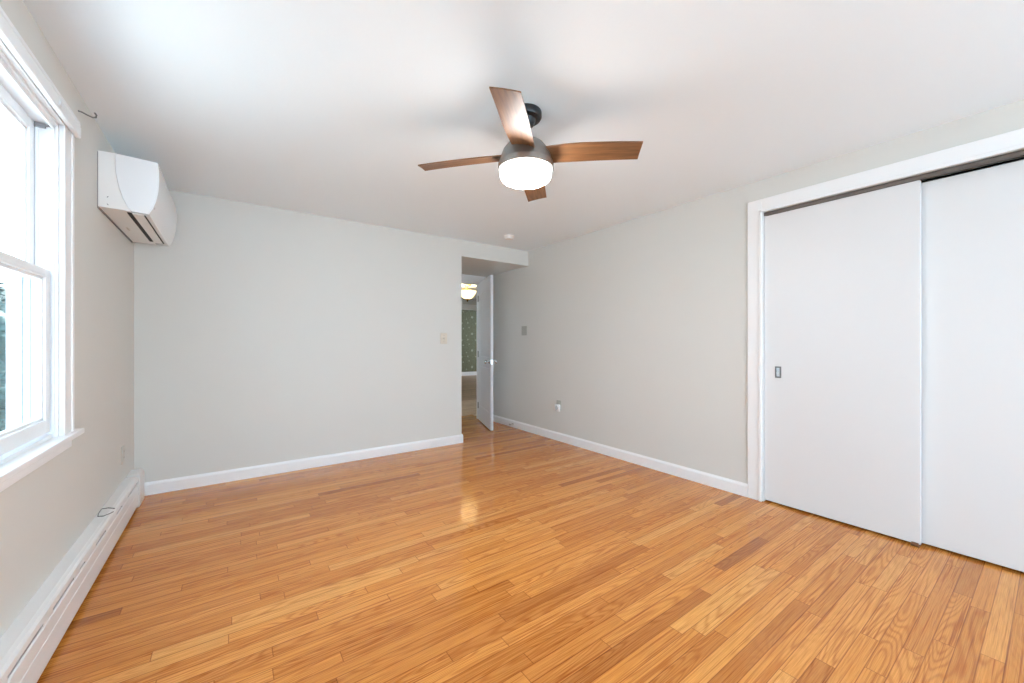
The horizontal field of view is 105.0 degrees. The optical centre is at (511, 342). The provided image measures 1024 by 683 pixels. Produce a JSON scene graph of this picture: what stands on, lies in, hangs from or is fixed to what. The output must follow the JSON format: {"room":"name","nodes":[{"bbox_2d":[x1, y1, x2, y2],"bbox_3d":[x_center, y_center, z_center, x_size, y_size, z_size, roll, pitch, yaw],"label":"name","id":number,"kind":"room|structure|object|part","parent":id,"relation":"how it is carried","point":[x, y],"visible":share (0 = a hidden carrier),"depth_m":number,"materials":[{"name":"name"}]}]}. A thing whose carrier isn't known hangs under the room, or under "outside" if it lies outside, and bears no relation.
{"room":"empty bedroom","nodes":[
{"label":"empty bedroom","id":0,"kind":"room"},
{"bbox_2d":[0,0,133,637],"bbox_3d":[-1.034,-0.019,0.343,0.130,2.300,6.421,0,0,-36],"label":"wall","id":1,"kind":"structure","parent":0,"point":[45,512],"depth_m":1.91,"materials":[{"name":"beige paint"}]},
{"bbox_2d":[0,38,84,491],"bbox_3d":[-1.645,-0.262,1.214,0.190,1.424,1.250,0,0,-36],"label":"window","id":2,"kind":"structure","parent":1,"relation":"in","point":[37,263],"depth_m":1.55,"materials":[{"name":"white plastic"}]},
{"bbox_3d":[-1.697,-0.253,1.177,0.012,1.267,0.888,0,0,-36],"label":"storm frame","id":3,"kind":"part","parent":2,"relation":"part of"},
{"bbox_3d":[-1.663,-0.572,1.201,0.034,0.623,0.884,0,0,-36],"label":"sash","id":4,"kind":"part","parent":2,"relation":"part of","materials":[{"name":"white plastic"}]},
{"bbox_3d":[-1.629,0.033,1.226,0.034,0.654,0.884,0,0,-36],"label":"sash","id":5,"kind":"part","parent":2,"relation":"part of","materials":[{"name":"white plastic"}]},
{"bbox_3d":[-1.661,-0.247,1.203,0.152,1.303,0.910,0,0,-36],"label":"jamb frame","id":6,"kind":"part","parent":2,"relation":"part of","materials":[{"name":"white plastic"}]},
{"bbox_2d":[0,6,80,137],"bbox_3d":[-1.574,-0.941,1.266,0.022,0.077,1.161,0,0,-36],"label":"roller blind","id":7,"kind":"object","parent":2,"relation":"attached to","point":[9,34],"visible":1,"depth_m":1.34,"materials":[{"name":"white plastic"}]},
{"bbox_2d":[0,469,143,682],"bbox_3d":[-0.931,1.017,0.370,0.069,0.222,6.045,0,0,-36],"label":"baseboard heater","id":8,"kind":"object","parent":1,"relation":"attached to","point":[27,646],"visible":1,"depth_m":1.51,"materials":[{"name":"white metal"}]},
{"bbox_2d":[97,507,114,516],"bbox_3d":[-2.179,0.906,2.111,0.064,0.004,0.134,0,0,-36],"label":"wire loop","id":9,"kind":"object","parent":8,"relation":"on","point":[108,507],"visible":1,"depth_m":2.10,"materials":[{"name":"grey metal"}]},
{"bbox_2d":[78,110,96,117],"bbox_3d":[-2.020,-1.097,1.870,0.012,0.046,0.096,0,0,-8],"label":"hook","id":10,"kind":"object","parent":1,"relation":"attached to","point":[78,110],"visible":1,"depth_m":1.88,"materials":[{"name":"grey metal"}]},
{"bbox_2d":[121,445,124,464],"bbox_3d":[-2.546,0.731,2.574,0.009,0.116,0.072,0,0,-36],"label":"power outlet","id":11,"kind":"object","parent":1,"relation":"attached to","point":[123,446],"visible":1,"depth_m":2.56,"materials":[{"name":"white plastic"}]},
{"bbox_2d":[97,150,176,245],"bbox_3d":[-2.365,-0.872,2.525,0.246,0.307,0.910,0,0,-36],"label":"air conditioner","id":12,"kind":"object","parent":1,"relation":"attached to","point":[133,193],"visible":1,"depth_m":2.19,"materials":[{"name":"white plastic"}]},
{"bbox_3d":[-2.459,-0.869,2.449,0.006,0.300,0.885,0,0,-36],"label":"plate","id":13,"kind":"part","parent":12,"relation":"part of","materials":[{"name":"white plastic"}]},
{"bbox_2d":[127,212,152,241],"bbox_3d":[-2.344,-0.723,2.489,0.019,0.006,0.754,0,0,-36],"label":"vent","id":14,"kind":"object","parent":12,"relation":"attached to","point":[133,217],"depth_m":2.43,"materials":[{"name":"white plastic"}]},
{"bbox_2d":[134,190,527,482],"bbox_3d":[-1.615,-0.019,4.416,3.669,2.300,1.139,0,0,-36],"label":"wall","id":15,"kind":"structure","parent":0,"point":[263,335],"depth_m":3.47,"materials":[{"name":"beige paint"}]},
{"bbox_2d":[144,434,462,495],"bbox_3d":[-1.966,1.084,4.094,2.721,0.094,1.053,0,0,-36],"label":"baseboard","id":16,"kind":"structure","parent":15,"relation":"attached to","point":[174,484],"depth_m":3.44,"materials":[{"name":"white wood"}]},
{"bbox_2d":[441,333,446,343],"bbox_3d":[-0.748,-0.050,4.327,0.078,0.118,0.016,0,0,-36],"label":"light switch","id":17,"kind":"object","parent":15,"relation":"attached to","point":[443,335],"visible":1,"depth_m":4.33,"materials":[{"name":"beige plastic"}]},
{"bbox_2d":[462,274,485,418],"bbox_3d":[-0.802,0.073,5.625,0.937,2.116,0.122,0,0,-36],"label":"door frame","id":18,"kind":"structure","parent":15,"relation":"attached to","point":[468,283],"depth_m":5.80,"materials":[{"name":"white wood"}]},
{"bbox_2d":[478,275,496,430],"bbox_3d":[-0.344,0.123,5.409,0.168,1.992,0.794,0,0,-12],"label":"door","id":19,"kind":"structure","parent":18,"relation":"attached to","point":[485,287],"depth_m":5.30,"materials":[{"name":"white paint"}]},
{"bbox_3d":[-0.367,-0.261,5.400,0.029,0.870,0.535,0,0,-16],"label":"board panel","id":20,"kind":"part","parent":19,"relation":"part of","materials":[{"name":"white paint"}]},
{"bbox_3d":[-0.367,0.612,5.400,0.029,0.555,0.535,0,0,-16],"label":"board panel","id":21,"kind":"part","parent":19,"relation":"part of","materials":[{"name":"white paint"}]},
{"bbox_2d":[462,310,476,371],"bbox_3d":[-1.935,-0.019,13.436,4.700,2.300,0.100,0,0,-36],"label":"wall","id":22,"kind":"structure","parent":0,"point":[469,318],"depth_m":13.70,"materials":[{"name":"green paper"}]},
{"bbox_2d":[462,371,476,375],"bbox_3d":[-1.942,1.066,13.360,4.600,0.130,0.015,0,0,-36],"label":"baseboard","id":23,"kind":"structure","parent":22,"relation":"attached to","point":[474,372],"depth_m":13.66,"materials":[{"name":"white wood"}]},
{"bbox_2d":[462,298,476,310],"bbox_3d":[-1.291,-0.019,10.219,7.200,2.300,0.120,0,0,-36],"label":"wall","id":24,"kind":"structure","parent":0,"point":[471,301],"depth_m":10.29,"materials":[{"name":"beige paint"}]},
{"bbox_2d":[462,304,476,309],"bbox_3d":[-1.007,0.064,10.337,2.000,2.135,0.020,0,0,-36],"label":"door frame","id":25,"kind":"structure","parent":24,"relation":"attached to","point":[464,306],"depth_m":10.23,"materials":[{"name":"white wood"}]},
{"bbox_2d":[462,284,476,298],"bbox_3d":[-1.053,-1.219,9.886,7.400,0.100,7.100,0,0,-36],"label":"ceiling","id":26,"kind":"structure","parent":0,"point":[472,287],"depth_m":8.43,"materials":[{"name":"white paint"}]},
{"bbox_2d":[462,285,475,301],"bbox_3d":[-0.899,-0.996,7.929,0.364,0.345,0.364,0,0,-36],"label":"hall ceiling light","id":27,"kind":"object","parent":26,"relation":"hanging from","point":[467,294],"visible":0.87,"depth_m":7.83,"materials":[{"name":"white glass"}]},
{"bbox_3d":[-0.899,-0.968,7.929,0.364,0.162,0.364,0,0,-36],"label":"lamp shade","id":28,"kind":"part","parent":27,"relation":"part of","materials":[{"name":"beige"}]},
{"bbox_2d":[23,0,1023,250],"bbox_3d":[0.815,-1.219,1.599,4.599,0.100,6.311,0,0,-36],"label":"ceiling","id":29,"kind":"structure","parent":0,"point":[326,108],"depth_m":1.83,"materials":[{"name":"white paint"}]},
{"bbox_2d":[504,235,513,239],"bbox_3d":[-0.033,-1.151,4.293,0.114,0.036,0.114,0,0,-36],"label":"smoke detector","id":30,"kind":"object","parent":29,"relation":"attached to","point":[507,237],"visible":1,"depth_m":4.26,"materials":[{"name":"white plastic"}]},
{"bbox_2d":[418,87,642,201],"bbox_3d":[0.070,-0.992,1.993,0.884,0.353,0.884,0,0,-36],"label":"ceiling fan","id":31,"kind":"object","parent":29,"relation":"hanging from","point":[526,163],"visible":1,"depth_m":1.91,"materials":[{"name":"brown wood"}]},
{"bbox_3d":[-0.249,-0.939,2.049,0.477,0.049,0.125,0,0,9],"label":"blade","id":32,"kind":"part","parent":31,"relation":"part of","materials":[{"name":"brown wood"}]},
{"bbox_3d":[0.014,-0.939,1.675,0.125,0.049,0.477,0,0,9],"label":"blade","id":33,"kind":"part","parent":31,"relation":"part of","materials":[{"name":"brown wood"}]},
{"bbox_3d":[0.070,-0.846,1.993,0.260,0.061,0.260,0,0,-36],"label":"lamp shade","id":34,"kind":"part","parent":31,"relation":"part of","materials":[{"name":"white glass"}]},
{"bbox_3d":[0.125,-0.939,2.312,0.125,0.049,0.477,0,0,9],"label":"blade","id":35,"kind":"part","parent":31,"relation":"part of","materials":[{"name":"brown wood"}]},
{"bbox_3d":[0.388,-0.939,1.938,0.477,0.049,0.125,0,0,9],"label":"blade","id":36,"kind":"part","parent":31,"relation":"part of","materials":[{"name":"brown wood"}]},
{"bbox_2d":[37,375,1023,682],"bbox_3d":[0.336,1.171,6.310,9.306,0.080,14.530,0,0,-36],"label":"floor","id":37,"kind":"structure","parent":0,"point":[504,554],"depth_m":1.83,"materials":[{"name":"brown wood"}]},
{"bbox_2d":[910,541,921,546],"bbox_3d":[2.277,1.120,2.212,0.088,0.022,0.035,0,0,-36],"label":"floor guide","id":38,"kind":"object","parent":37,"relation":"on","point":[915,544],"visible":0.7,"depth_m":2.19,"materials":[{"name":"brown"}]},
{"bbox_2d":[486,99,1023,483],"bbox_3d":[1.761,-0.019,2.965,0.130,2.300,7.430,0,0,-36],"label":"wall","id":39,"kind":"structure","parent":0,"point":[638,327],"depth_m":3.53,"materials":[{"name":"beige paint"}]},
{"bbox_2d":[522,326,526,334],"bbox_3d":[0.157,-0.159,5.088,0.007,0.120,0.105,0,0,-36],"label":"blank wall plate","id":40,"kind":"object","parent":39,"relation":"attached to","point":[524,328],"visible":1,"depth_m":5.08,"materials":[{"name":"grey plastic"}]},
{"bbox_2d":[493,415,747,496],"bbox_3d":[0.664,1.084,4.373,0.014,0.094,3.663,0,0,-36],"label":"baseboard","id":41,"kind":"structure","parent":39,"relation":"attached to","point":[736,487],"depth_m":3.63,"materials":[{"name":"white wood"}]},
{"bbox_2d":[748,128,1023,501],"bbox_3d":[2.295,0.052,2.199,0.154,2.158,1.766,0,0,-36],"label":"door frame","id":42,"kind":"structure","parent":39,"relation":"attached to","point":[1011,141],"depth_m":2.80,"materials":[{"name":"white wood"}]},
{"bbox_2d":[764,150,1023,215],"bbox_3d":[2.291,-0.916,2.197,0.093,0.023,1.564,0,0,-36],"label":"door track","id":43,"kind":"object","parent":39,"relation":"attached to","point":[1017,154],"visible":0.85,"depth_m":2.18,"materials":[{"name":"metal"}]},
{"bbox_2d":[764,180,920,544],"bbox_3d":[2.042,0.107,2.499,0.035,2.020,0.781,0,0,-36],"label":"door","id":44,"kind":"structure","parent":43,"relation":"hanging from","point":[842,277],"depth_m":2.43,"materials":[{"name":"white paint"}]},
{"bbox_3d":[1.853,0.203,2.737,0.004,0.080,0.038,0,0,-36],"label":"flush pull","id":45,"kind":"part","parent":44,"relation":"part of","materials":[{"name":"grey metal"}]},
{"bbox_2d":[776,368,779,376],"bbox_3d":[1.853,0.203,2.737,0.002,0.060,0.020,0,0,-36],"label":"door pull","id":46,"kind":"object","parent":44,"relation":"on","point":[777,369],"depth_m":2.74,"materials":[{"name":"silver metal"}]},
{"bbox_2d":[921,160,1023,571],"bbox_3d":[2.518,0.111,1.909,0.032,2.012,0.829,0,0,-36],"label":"door","id":47,"kind":"structure","parent":43,"relation":"hanging from","point":[972,223],"depth_m":2.04,"materials":[{"name":"white paint"}]},
{"bbox_3d":[0.540,0.721,4.550,0.009,0.116,0.072,0,0,-36],"label":"power outlet","id":48,"kind":"object","parent":39,"relation":"attached to","visible":0},
{"bbox_2d":[555,404,559,411],"bbox_3d":[0.524,0.749,4.541,0.028,0.084,0.083,0,0,-36],"label":"plug","id":49,"kind":"object","parent":48,"relation":"attached to","point":[557,406],"visible":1,"depth_m":4.52,"materials":[{"name":"white plastic"}]},
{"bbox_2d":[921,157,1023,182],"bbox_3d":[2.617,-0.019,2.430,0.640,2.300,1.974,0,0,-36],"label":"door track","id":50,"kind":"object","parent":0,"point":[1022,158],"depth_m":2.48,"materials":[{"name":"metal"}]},
{"label":"outside","id":51,"kind":"structure","parent":0,"visible":0},
{"bbox_3d":[-9.140,1.856,-1.626,15.244,0.050,36.000,0,0,-36],"label":"ground","id":52,"kind":"structure","parent":51,"visible":0},
{"bbox_2d":[0,275,5,431],"bbox_3d":[-8.297,0.321,5.348,3.479,3.333,3.073,0,0,-36],"label":"shrub","id":53,"kind":"object","parent":52,"relation":"on","point":[2,289],"visible":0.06,"depth_m":5.50,"materials":[{"name":"green plant"}]}
]}

